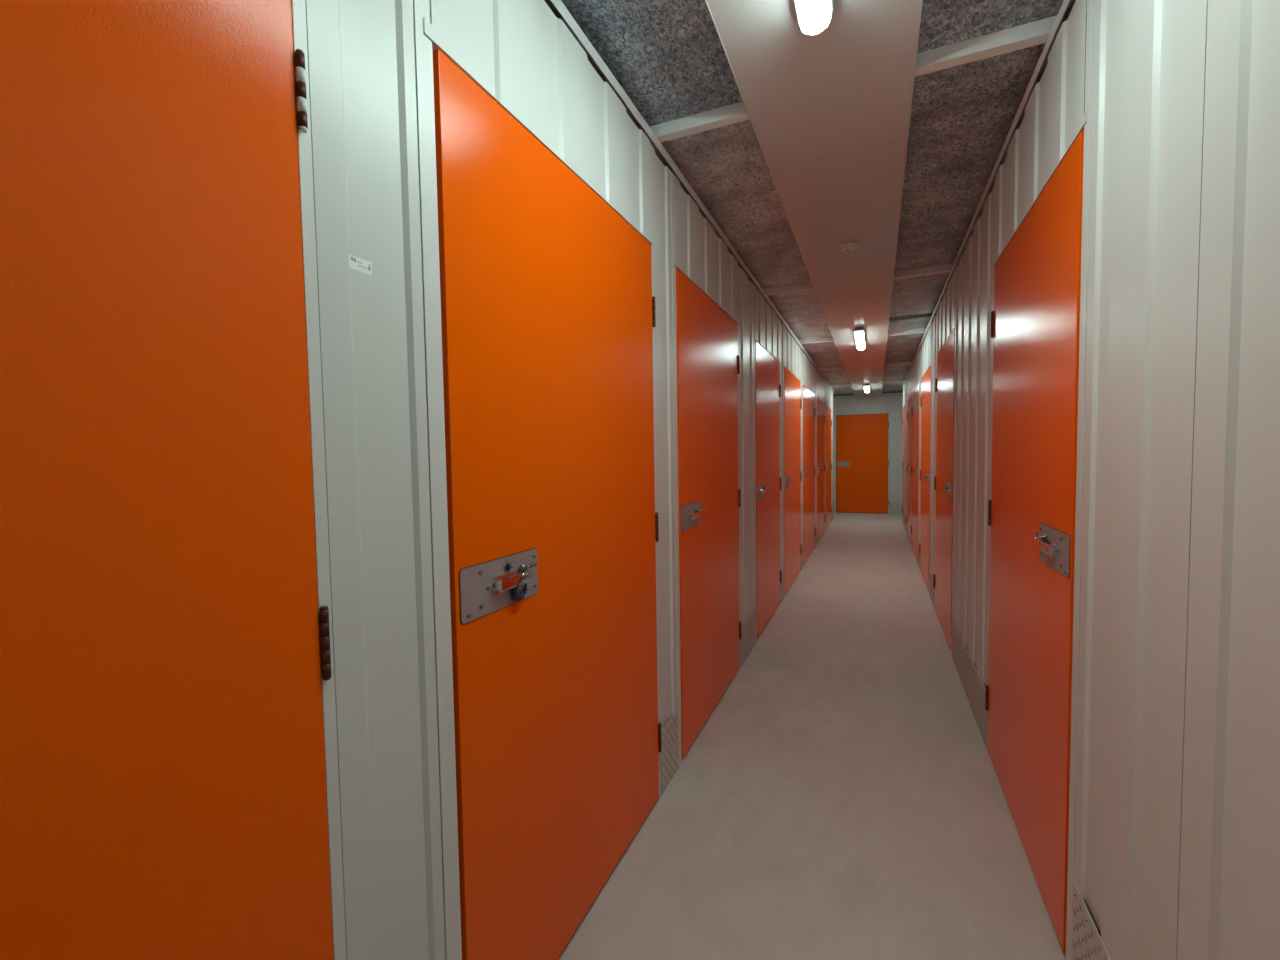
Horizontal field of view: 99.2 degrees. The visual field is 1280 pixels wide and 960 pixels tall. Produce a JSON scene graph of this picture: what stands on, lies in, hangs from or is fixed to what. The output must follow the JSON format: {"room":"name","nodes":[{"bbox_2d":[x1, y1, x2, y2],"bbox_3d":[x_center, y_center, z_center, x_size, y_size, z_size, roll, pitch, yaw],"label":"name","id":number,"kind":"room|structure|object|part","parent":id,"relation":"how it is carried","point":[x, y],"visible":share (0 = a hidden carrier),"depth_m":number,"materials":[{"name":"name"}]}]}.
{"room":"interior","nodes":[
{"label":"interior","id":0,"kind":"room"},
{"bbox_2d":[291,0,832,959],"bbox_3d":[-0.033,-0.068,3.052,1.017,2.445,16.376,0,3,23],"label":"wall","id":1,"kind":"structure","parent":0,"point":[367,151],"depth_m":0.96,"materials":[{"name":"white metal"}]},
{"bbox_2d":[0,0,333,959],"bbox_3d":[-0.667,0.264,0.331,0.062,2.035,1.031,0,3,23],"label":"door","id":2,"kind":"structure","parent":1,"relation":"in","point":[163,780],"depth_m":0.61,"materials":[{"name":"orange metal"}]},
{"bbox_3d":[-0.701,0.090,0.314,0.052,2.408,1.093,0,3,23],"label":"door frame","id":3,"kind":"part","parent":1,"relation":"part of","materials":[{"name":"white metal"}]},
{"bbox_2d":[349,254,371,275],"bbox_3d":[-0.443,-0.341,0.865,0.001,0.021,0.041,0,3,23],"label":"sticker","id":4,"kind":"object","parent":1,"relation":"attached to","point":[356,263],"visible":1,"depth_m":0.86,"materials":[{"name":"paper"}]},
{"bbox_2d":[351,257,370,270],"bbox_3d":[-0.443,-0.343,0.865,0.001,0.012,0.035,0,3,23],"label":"print","id":5,"kind":"object","parent":4,"relation":"attached to","point":[358,264],"depth_m":0.86},
{"bbox_3d":[-0.426,0.057,0.901,0.010,2.405,0.201,0,3,23],"label":"wall panel","id":6,"kind":"part","parent":1,"relation":"part of","materials":[{"name":"white metal"}]},
{"bbox_3d":[-0.183,0.026,1.512,0.052,2.408,1.110,0,3,23],"label":"door frame","id":7,"kind":"part","parent":1,"relation":"part of","materials":[{"name":"white metal"}]},
{"bbox_3d":[-0.177,-1.000,1.463,0.017,0.356,1.088,0,3,23],"label":"header panel","id":8,"kind":"part","parent":1,"relation":"part of","materials":[{"name":"white metal"}]},
{"bbox_2d":[433,49,661,959],"bbox_3d":[-0.153,0.199,1.530,0.054,2.035,1.048,0,3,23],"label":"door","id":9,"kind":"structure","parent":1,"relation":"in","point":[548,317],"depth_m":1.31,"materials":[{"name":"orange metal"}]},
{"bbox_3d":[-0.296,0.222,1.176,0.002,0.107,0.260,0,3,23],"label":"lock plate","id":10,"kind":"part","parent":9,"relation":"part of","materials":[{"name":"metal"}]},
{"bbox_2d":[511,576,526,601],"bbox_3d":[-0.269,0.243,1.216,0.019,0.058,0.052,0,3,23],"label":"padlock","id":11,"kind":"object","parent":9,"relation":"hanging from","point":[514,592],"visible":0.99,"depth_m":1.20,"materials":[{"name":"blue plastic"}]},
{"bbox_3d":[-0.257,0.198,1.248,0.014,0.021,0.055,0,3,23],"label":"bolt lever","id":12,"kind":"part","parent":9,"relation":"part of","materials":[{"name":"metal"}]},
{"bbox_3d":[0.093,-0.125,2.101,0.010,2.172,0.200,0,3,23],"label":"wall panel","id":13,"kind":"part","parent":1,"relation":"part of","materials":[{"name":"white metal"}]},
{"bbox_2d":[660,710,678,794],"bbox_3d":[0.119,1.072,2.154,0.006,0.244,0.194,0,3,23],"label":"kick plate","id":14,"kind":"object","parent":1,"relation":"attached to","point":[669,763],"visible":1,"depth_m":2.15,"materials":[{"name":"metal"}]},
{"bbox_3d":[0.377,-1.270,2.796,0.070,0.032,16.350,0,3,23],"label":"rail","id":15,"kind":"part","parent":1,"relation":"part of","materials":[{"name":"grey metal"}]},
{"bbox_3d":[0.339,-0.040,2.721,0.052,2.408,1.120,0,3,23],"label":"door frame","id":16,"kind":"part","parent":1,"relation":"part of","materials":[{"name":"white metal"}]},
{"bbox_3d":[0.345,-1.065,2.672,0.017,0.356,1.098,0,3,23],"label":"header panel","id":17,"kind":"part","parent":1,"relation":"part of","materials":[{"name":"white metal"}]},
{"bbox_2d":[676,269,740,757],"bbox_3d":[0.373,0.134,2.737,0.062,2.035,1.058,0,3,23],"label":"door","id":18,"kind":"structure","parent":1,"relation":"in","point":[708,361],"depth_m":2.59,"materials":[{"name":"orange metal"}]},
{"bbox_3d":[0.224,0.157,2.381,0.002,0.107,0.260,0,3,23],"label":"lock plate","id":19,"kind":"part","parent":18,"relation":"part of","materials":[{"name":"metal"}]},
{"bbox_3d":[0.668,-0.197,3.431,0.010,2.172,0.454,0,3,23],"label":"wall panel","id":20,"kind":"part","parent":1,"relation":"part of","materials":[{"name":"white metal"}]},
{"bbox_2d":[740,609,755,667],"bbox_3d":[0.694,1.000,3.484,0.006,0.244,0.448,0,3,23],"label":"kick plate","id":21,"kind":"object","parent":1,"relation":"attached to","point":[748,628],"visible":0.99,"depth_m":3.46,"materials":[{"name":"metal"}]},
{"bbox_3d":[0.954,-0.117,4.141,0.052,2.408,1.062,0,3,23],"label":"door frame","id":22,"kind":"part","parent":1,"relation":"part of","materials":[{"name":"white metal"}]},
{"bbox_3d":[0.960,-1.142,4.092,0.017,0.356,1.040,0,3,23],"label":"header panel","id":23,"kind":"part","parent":1,"relation":"part of","materials":[{"name":"white metal"}]},
{"bbox_2d":[755,341,781,639],"bbox_3d":[0.987,0.057,4.158,0.062,2.035,1.000,0,3,23],"label":"door","id":24,"kind":"structure","parent":1,"relation":"in","point":[767,368],"depth_m":4.07,"materials":[{"name":"orange metal"}]},
{"bbox_3d":[0.850,0.079,3.827,0.002,0.107,0.260,0,3,23],"label":"lock plate","id":25,"kind":"part","parent":24,"relation":"part of","materials":[{"name":"metal"}]},
{"bbox_2d":[780,571,783,601],"bbox_3d":[1.245,0.931,4.759,0.006,0.244,0.188,0,3,23],"label":"kick plate","id":26,"kind":"object","parent":1,"relation":"attached to","point":[782,583],"visible":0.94,"depth_m":4.76,"materials":[{"name":"metal"}]},
{"bbox_3d":[1.219,-0.266,4.705,0.010,2.172,0.194,0,3,23],"label":"wall panel","id":27,"kind":"part","parent":1,"relation":"part of","materials":[{"name":"white metal"}]},
{"bbox_3d":[1.478,-0.182,5.354,0.052,2.408,1.187,0,3,23],"label":"door frame","id":28,"kind":"part","parent":1,"relation":"part of","materials":[{"name":"white metal"}]},
{"bbox_3d":[1.484,-1.207,5.304,0.017,0.356,1.165,0,3,23],"label":"header panel","id":29,"kind":"part","parent":1,"relation":"part of","materials":[{"name":"white metal"}]},
{"bbox_2d":[784,367,801,594],"bbox_3d":[1.512,-0.009,5.370,0.062,2.035,1.125,0,3,23],"label":"door","id":30,"kind":"structure","parent":1,"relation":"in","point":[792,385],"depth_m":5.28,"materials":[{"name":"orange metal"}]},
{"bbox_3d":[1.349,0.016,4.982,0.002,0.107,0.260,0,3,23],"label":"lock plate","id":31,"kind":"part","parent":30,"relation":"part of","materials":[{"name":"metal"}]},
{"bbox_3d":[1.761,-0.333,5.959,0.009,2.172,0.159,1,3,28],"label":"wall panel","id":32,"kind":"part","parent":1,"relation":"part of","materials":[{"name":"white metal"}]},
{"bbox_2d":[801,546,802,569],"bbox_3d":[1.787,0.863,6.012,0.006,0.244,0.153,0,3,23],"label":"kick plate","id":33,"kind":"object","parent":1,"relation":"attached to","point":[802,546],"visible":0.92,"depth_m":6.05,"materials":[{"name":"metal"}]},
{"bbox_3d":[2.038,-0.252,6.648,0.052,2.408,1.312,0,3,23],"label":"door frame","id":34,"kind":"part","parent":1,"relation":"part of","materials":[{"name":"white metal"}]},
{"bbox_3d":[2.044,-1.277,6.599,0.017,0.356,1.290,0,3,23],"label":"header panel","id":35,"kind":"part","parent":1,"relation":"part of","materials":[{"name":"white metal"}]},
{"bbox_2d":[803,384,815,565],"bbox_3d":[2.072,-0.079,6.665,0.062,2.035,1.250,0,3,23],"label":"door","id":36,"kind":"structure","parent":1,"relation":"in","point":[809,529],"depth_m":6.58,"materials":[{"name":"orange metal"}]},
{"bbox_2d":[815,528,816,546],"bbox_3d":[2.397,0.787,7.422,0.006,0.244,0.278,0,3,23],"label":"kick plate","id":37,"kind":"object","parent":1,"relation":"attached to","point":[816,528],"visible":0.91,"depth_m":7.49,"materials":[{"name":"metal"}]},
{"bbox_3d":[2.371,-0.409,7.368,0.010,2.172,0.284,0,3,23],"label":"wall panel","id":38,"kind":"part","parent":1,"relation":"part of","materials":[{"name":"white metal"}]},
{"bbox_2d":[817,397,824,542],"bbox_3d":[2.696,-0.157,8.109,0.062,2.035,1.200,0,3,23],"label":"door","id":39,"kind":"structure","parent":1,"relation":"in","point":[820,405],"depth_m":8.02,"materials":[{"name":"orange metal"}]},
{"bbox_3d":[2.668,-1.355,8.043,0.017,0.356,1.240,0,3,23],"label":"header panel","id":40,"kind":"part","parent":1,"relation":"part of","materials":[{"name":"white metal"}]},
{"bbox_3d":[2.967,-0.484,8.748,0.010,2.172,0.194,0,3,23],"label":"wall panel","id":41,"kind":"part","parent":1,"relation":"part of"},
{"bbox_3d":[3.233,-1.426,9.349,0.017,0.356,1.170,0,3,23],"label":"header panel","id":42,"kind":"part","parent":1,"relation":"part of","materials":[{"name":"white metal"}]},
{"bbox_2d":[826,406,831,528],"bbox_3d":[3.261,-0.227,9.415,0.062,2.035,1.130,0,3,23],"label":"door","id":43,"kind":"structure","parent":1,"relation":"in","point":[828,410],"depth_m":9.35,"materials":[{"name":"orange metal"}]},
{"bbox_3d":[3.566,-0.559,10.133,0.010,2.172,0.436,0,3,23],"label":"wall panel","id":44,"kind":"part","parent":1,"relation":"part of","materials":[{"name":"white metal"}]},
{"bbox_2d":[558,512,1065,959],"bbox_3d":[1.233,1.177,3.245,3.300,0.100,17.730,0,3,23],"label":"floor","id":45,"kind":"structure","parent":0,"point":[842,797],"depth_m":1.96,"materials":[{"name":"concrete"}]},
{"bbox_2d":[561,0,1063,394],"bbox_3d":[1.204,-1.458,3.148,3.300,0.200,17.670,0,3,23],"label":"ceiling","id":46,"kind":"structure","parent":0,"point":[668,57],"depth_m":2.07,"materials":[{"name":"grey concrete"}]},
{"bbox_2d":[705,0,922,395],"bbox_3d":[1.193,-1.310,3.116,0.505,0.006,17.586,0,3,23],"label":"ceiling","id":47,"kind":"structure","parent":46,"relation":"attached to","point":[829,110],"depth_m":1.95,"materials":[{"name":"white metal"}]},
{"bbox_2d":[793,0,833,34],"bbox_3d":[0.287,-1.165,1.018,0.094,0.061,0.900,0,3,23],"label":"ceiling lamp","id":48,"kind":"object","parent":47,"relation":"attached to","point":[813,17],"visible":1,"depth_m":1.35,"materials":[{"name":"white"}]},
{"bbox_3d":[0.321,-1.201,1.100,0.505,0.006,2.188,0,3,23],"label":"tray panel","id":49,"kind":"part","parent":47,"relation":"part of","materials":[{"name":"white metal"}]},
{"bbox_3d":[1.187,-1.309,3.103,0.505,0.006,2.178,0,3,23],"label":"tray panel","id":50,"kind":"part","parent":47,"relation":"part of","materials":[{"name":"white metal"}]},
{"bbox_2d":[838,241,857,252],"bbox_3d":[1.153,-1.285,3.021,0.100,0.039,0.100,0,3,23],"label":"smoke detector","id":51,"kind":"object","parent":47,"relation":"attached to","point":[846,247],"visible":1,"depth_m":2.99,"materials":[{"name":"white plastic"}]},
{"bbox_3d":[2.053,-1.417,5.106,0.505,0.006,2.188,0,3,23],"label":"tray panel","id":52,"kind":"part","parent":47,"relation":"part of","materials":[{"name":"white metal"}]},
{"bbox_2d":[854,327,865,349],"bbox_3d":[2.201,-1.405,5.446,0.094,0.061,0.900,0,3,23],"label":"ceiling lamp","id":53,"kind":"object","parent":47,"relation":"attached to","point":[859,333],"visible":1,"depth_m":5.25,"materials":[{"name":"white"}]},
{"bbox_3d":[2.921,-1.526,7.114,0.505,0.006,2.188,0,3,23],"label":"tray panel","id":54,"kind":"part","parent":47,"relation":"part of","materials":[{"name":"white metal"}]},
{"bbox_3d":[4.017,-1.663,9.648,0.505,0.006,3.336,0,3,23],"label":"tray panel","id":55,"kind":"part","parent":47,"relation":"part of","materials":[{"name":"white metal"}]},
{"bbox_2d":[864,384,869,392],"bbox_3d":[4.059,-1.637,9.741,0.094,0.061,0.900,0,3,23],"label":"ceiling lamp","id":56,"kind":"object","parent":47,"relation":"attached to","point":[866,386],"visible":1,"depth_m":9.47,"materials":[{"name":"white"}]},
{"bbox_2d":[650,15,1056,142],"bbox_3d":[0.605,-1.262,1.757,1.293,0.042,0.040,0,3,23],"label":"ceiling beam","id":57,"kind":"structure","parent":46,"relation":"attached to","point":[1034,33],"depth_m":1.61,"materials":[{"name":"white metal"}]},
{"bbox_2d":[763,263,953,295],"bbox_3d":[1.464,-1.369,3.744,1.293,0.042,0.040,0,3,23],"label":"ceiling beam","id":58,"kind":"structure","parent":46,"relation":"attached to","point":[946,268],"depth_m":3.61,"materials":[{"name":"white metal"}]},
{"bbox_2d":[799,328,925,343],"bbox_3d":[2.252,-1.468,5.568,1.293,0.042,0.040,0,3,23],"label":"ceiling beam","id":59,"kind":"structure","parent":46,"relation":"attached to","point":[919,330],"depth_m":5.44,"materials":[{"name":"white metal"}]},
{"bbox_2d":[818,361,912,370],"bbox_3d":[3.113,-1.575,7.557,1.293,0.042,0.040,0,3,23],"label":"ceiling beam","id":60,"kind":"structure","parent":46,"relation":"attached to","point":[908,362],"depth_m":7.43,"materials":[{"name":"white metal"}]},
{"bbox_2d":[829,378,905,385],"bbox_3d":[3.866,-1.669,9.299,1.293,0.042,0.040,0,3,23],"label":"ceiling beam","id":61,"kind":"structure","parent":46,"relation":"attached to","point":[888,380],"depth_m":9.18,"materials":[{"name":"white metal"}]},
{"bbox_2d":[833,393,902,513],"bbox_3d":[4.709,-0.531,11.268,3.200,2.445,0.086,0,3,23],"label":"wall","id":62,"kind":"structure","parent":0,"point":[892,403],"depth_m":11.08,"materials":[{"name":"metal"}]},
{"bbox_3d":[3.660,-0.633,11.686,0.940,2.172,0.010,0,3,23],"label":"wall panel","id":63,"kind":"part","parent":62,"relation":"part of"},
{"bbox_2d":[836,413,888,512],"bbox_3d":[4.604,-0.337,11.287,1.006,2.035,0.062,0,3,23],"label":"door","id":64,"kind":"structure","parent":62,"relation":"in","point":[862,463],"depth_m":11.29,"materials":[{"name":"orange metal"}]},
{"bbox_3d":[4.270,-0.334,11.426,0.260,0.107,0.002,0,3,23],"label":"lock plate","id":65,"kind":"part","parent":64,"relation":"part of","materials":[{"name":"metal"}]},
{"bbox_3d":[4.576,-1.536,11.239,1.046,0.356,0.017,0,3,23],"label":"header panel","id":66,"kind":"part","parent":62,"relation":"part of","materials":[{"name":"white metal"}]},
{"bbox_3d":[4.687,-1.735,11.204,3.200,0.032,0.070,0,3,23],"label":"rail","id":67,"kind":"part","parent":62,"relation":"part of","materials":[{"name":"grey metal"}]},
{"bbox_2d":[889,502,901,513],"bbox_3d":[5.632,0.573,10.889,1.170,0.244,0.006,0,3,23],"label":"kick plate","id":68,"kind":"object","parent":62,"relation":"attached to","point":[895,507],"visible":0.16,"depth_m":11.07,"materials":[{"name":"metal"}]},
{"bbox_3d":[5.567,-0.625,10.861,1.071,2.172,0.010,0,3,23],"label":"wall panel","id":69,"kind":"part","parent":62,"relation":"part of","materials":[{"name":"white metal"}]},
{"bbox_2d":[902,0,1279,959],"bbox_3d":[1.955,-0.056,2.144,1.012,2.445,16.286,0,3,23],"label":"wall","id":70,"kind":"structure","parent":0,"point":[1174,832],"depth_m":0.94,"materials":[{"name":"white metal"}]},
{"bbox_2d":[902,406,904,524],"bbox_3d":[4.566,-0.248,9.433,0.062,2.035,0.680,0,3,23],"label":"door","id":71,"kind":"structure","parent":70,"relation":"in","point":[903,418],"depth_m":9.38,"materials":[{"name":"orange metal"}]},
{"bbox_3d":[4.546,-1.447,9.364,0.017,0.356,0.720,0,3,23],"label":"header panel","id":72,"kind":"part","parent":70,"relation":"part of","materials":[{"name":"white metal"}]},
{"bbox_3d":[4.578,-0.422,9.397,0.052,2.408,0.742,0,3,23],"label":"door frame","id":73,"kind":"part","parent":70,"relation":"part of","materials":[{"name":"white metal"}]},
{"bbox_2d":[904,513,906,533],"bbox_3d":[4.253,0.697,8.725,0.006,0.244,0.848,0,3,23],"label":"kick plate","id":74,"kind":"object","parent":70,"relation":"attached to","point":[905,523],"visible":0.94,"depth_m":8.71,"materials":[{"name":"metal"}]},
{"bbox_3d":[4.282,-0.505,8.760,0.010,2.172,0.647,0,3,23],"label":"wall panel","id":75,"kind":"part","parent":70,"relation":"part of","materials":[{"name":"white metal"}]},
{"bbox_3d":[4.114,-0.484,8.368,0.009,2.172,0.205,0,3,20],"label":"wall panel","id":76,"kind":"part","parent":70,"relation":"part of","materials":[{"name":"white metal"}]},
{"bbox_2d":[906,395,911,543],"bbox_3d":[3.870,-0.162,7.824,0.062,2.035,0.990,0,3,23],"label":"door","id":77,"kind":"structure","parent":70,"relation":"in","point":[909,414],"depth_m":7.75,"materials":[{"name":"orange metal"}]},
{"bbox_3d":[3.851,-1.360,7.755,0.017,0.356,1.030,0,3,23],"label":"header panel","id":78,"kind":"part","parent":70,"relation":"part of","materials":[{"name":"white metal"}]},
{"bbox_3d":[3.629,-0.424,7.260,0.002,2.172,0.104,0,3,23],"label":"wall panel","id":79,"kind":"part","parent":70,"relation":"part of","materials":[{"name":"white metal"}]},
{"bbox_3d":[3.882,-0.335,7.788,0.052,2.408,1.052,0,3,23],"label":"door frame","id":80,"kind":"part","parent":70,"relation":"part of","materials":[{"name":"white metal"}]},
{"bbox_2d":[911,384,918,562],"bbox_3d":[3.376,-0.100,6.683,0.062,2.035,1.160,0,3,23],"label":"door","id":81,"kind":"structure","parent":70,"relation":"in","point":[915,408],"depth_m":6.59,"materials":[{"name":"orange metal"}]},
{"bbox_3d":[3.357,-1.298,6.614,0.017,0.356,1.200,0,3,23],"label":"header panel","id":82,"kind":"part","parent":70,"relation":"part of","materials":[{"name":"white metal"}]},
{"bbox_2d":[918,543,919,568],"bbox_3d":[3.078,0.843,6.007,0.006,0.244,0.298,0,3,23],"label":"kick plate","id":83,"kind":"object","parent":70,"relation":"attached to","point":[918,543],"visible":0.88,"depth_m":6.06,"materials":[{"name":"metal"}]},
{"bbox_3d":[3.389,-0.273,6.646,0.052,2.408,1.222,0,3,23],"label":"door frame","id":84,"kind":"part","parent":70,"relation":"part of","materials":[{"name":"white metal"}]},
{"bbox_3d":[3.066,-0.353,5.947,0.010,2.172,0.304,0,3,23],"label":"wall panel","id":85,"kind":"part","parent":70,"relation":"part of","materials":[{"name":"white metal"}]},
{"bbox_2d":[919,365,930,591],"bbox_3d":[2.798,-0.028,5.345,0.062,2.035,1.020,0,3,23],"label":"door","id":86,"kind":"structure","parent":70,"relation":"in","point":[925,399],"depth_m":5.26,"materials":[{"name":"orange metal"}]},
{"bbox_3d":[2.778,-1.226,5.275,0.017,0.356,1.060,0,3,23],"label":"header panel","id":87,"kind":"part","parent":70,"relation":"part of","materials":[{"name":"white metal"}]},
{"bbox_3d":[2.810,-0.201,5.308,0.052,2.408,1.082,0,3,23],"label":"door frame","id":88,"kind":"part","parent":70,"relation":"part of","materials":[{"name":"white metal"}]},
{"bbox_2d":[929,568,934,608],"bbox_3d":[2.490,0.917,4.648,0.006,0.244,0.483,0,3,23],"label":"kick plate","id":89,"kind":"object","parent":70,"relation":"attached to","point":[931,588],"visible":0.96,"depth_m":4.66,"materials":[{"name":"metal"}]},
{"bbox_3d":[2.540,-0.287,4.731,0.010,2.172,0.177,0,3,23],"label":"wall panel","id":90,"kind":"part","parent":70,"relation":"part of","materials":[{"name":"white metal"}]},
{"bbox_3d":[2.443,-0.275,4.506,0.010,2.172,0.310,0,3,23],"label":"wall panel","id":91,"kind":"part","parent":70,"relation":"part of","materials":[{"name":"white metal"}]},
{"bbox_2d":[933,328,954,650],"bbox_3d":[2.170,0.051,3.894,0.062,2.035,1.035,0,3,23],"label":"door","id":92,"kind":"structure","parent":70,"relation":"in","point":[944,382],"depth_m":3.78,"materials":[{"name":"orange metal"}]},
{"bbox_3d":[2.017,0.073,3.552,0.002,0.107,0.260,0,3,23],"label":"lock plate","id":93,"kind":"part","parent":92,"relation":"part of","materials":[{"name":"metal"}]},
{"bbox_3d":[2.151,-1.148,3.824,0.017,0.356,1.075,0,3,23],"label":"header panel","id":94,"kind":"part","parent":70,"relation":"part of","materials":[{"name":"white metal"}]},
{"bbox_3d":[2.183,-0.122,3.857,0.052,2.408,1.097,0,3,23],"label":"door frame","id":95,"kind":"part","parent":70,"relation":"part of","materials":[{"name":"white metal"}]},
{"bbox_3d":[1.813,-0.197,3.049,0.010,2.172,0.667,0,3,23],"label":"wall panel","id":96,"kind":"part","parent":70,"relation":"part of","materials":[{"name":"white metal"}]},
{"bbox_2d":[952,618,987,748],"bbox_3d":[1.724,1.012,2.878,0.006,0.244,1.164,0,3,23],"label":"kick plate","id":97,"kind":"object","parent":70,"relation":"attached to","point":[974,688],"visible":0.98,"depth_m":2.74,"materials":[{"name":"metal"}]},
{"bbox_3d":[1.580,-0.168,2.512,0.010,2.172,0.501,0,3,23],"label":"wall panel","id":98,"kind":"part","parent":70,"relation":"part of","materials":[{"name":"white metal"}]},
{"bbox_3d":[1.499,-1.262,2.261,0.070,0.032,16.260,0,3,23],"label":"rail","id":99,"kind":"part","parent":70,"relation":"part of","materials":[{"name":"grey metal"}]},
{"bbox_2d":[985,131,1083,952],"bbox_3d":[1.271,0.163,1.813,0.062,2.035,1.032,0,3,23],"label":"door","id":100,"kind":"structure","parent":70,"relation":"in","point":[1035,317],"depth_m":1.62,"materials":[{"name":"orange metal"}]},
{"bbox_3d":[1.143,0.162,1.551,0.014,0.021,0.055,0,3,23],"label":"bolt lever","id":101,"kind":"part","parent":100,"relation":"part of","materials":[{"name":"metal"}]},
{"bbox_3d":[1.118,0.186,1.472,0.002,0.107,0.260,0,3,23],"label":"lock plate","id":102,"kind":"part","parent":100,"relation":"part of","materials":[{"name":"metal"}]},
{"bbox_3d":[1.251,-1.035,1.744,0.017,0.356,1.072,0,3,23],"label":"header panel","id":103,"kind":"part","parent":70,"relation":"part of","materials":[{"name":"white metal"}]},
{"bbox_3d":[1.283,-0.010,1.777,0.052,2.408,1.094,0,3,23],"label":"door frame","id":104,"kind":"part","parent":70,"relation":"part of","materials":[{"name":"white metal"}]},
{"bbox_2d":[1071,880,1110,959],"bbox_3d":[0.907,1.115,0.988,0.006,0.244,0.752,0,3,23],"label":"kick plate","id":105,"kind":"object","parent":70,"relation":"attached to","point":[1086,941],"visible":1,"depth_m":1.26,"materials":[{"name":"metal"}]},
{"bbox_3d":[0.951,-0.089,1.056,0.010,2.172,0.479,0,3,23],"label":"wall panel","id":106,"kind":"part","parent":70,"relation":"part of","materials":[{"name":"white metal"}]},
{"bbox_3d":[0.649,-0.051,0.359,0.010,2.172,1.038,0,3,23],"label":"wall panel","id":107,"kind":"part","parent":70,"relation":"part of","materials":[{"name":"white metal"}]}
]}

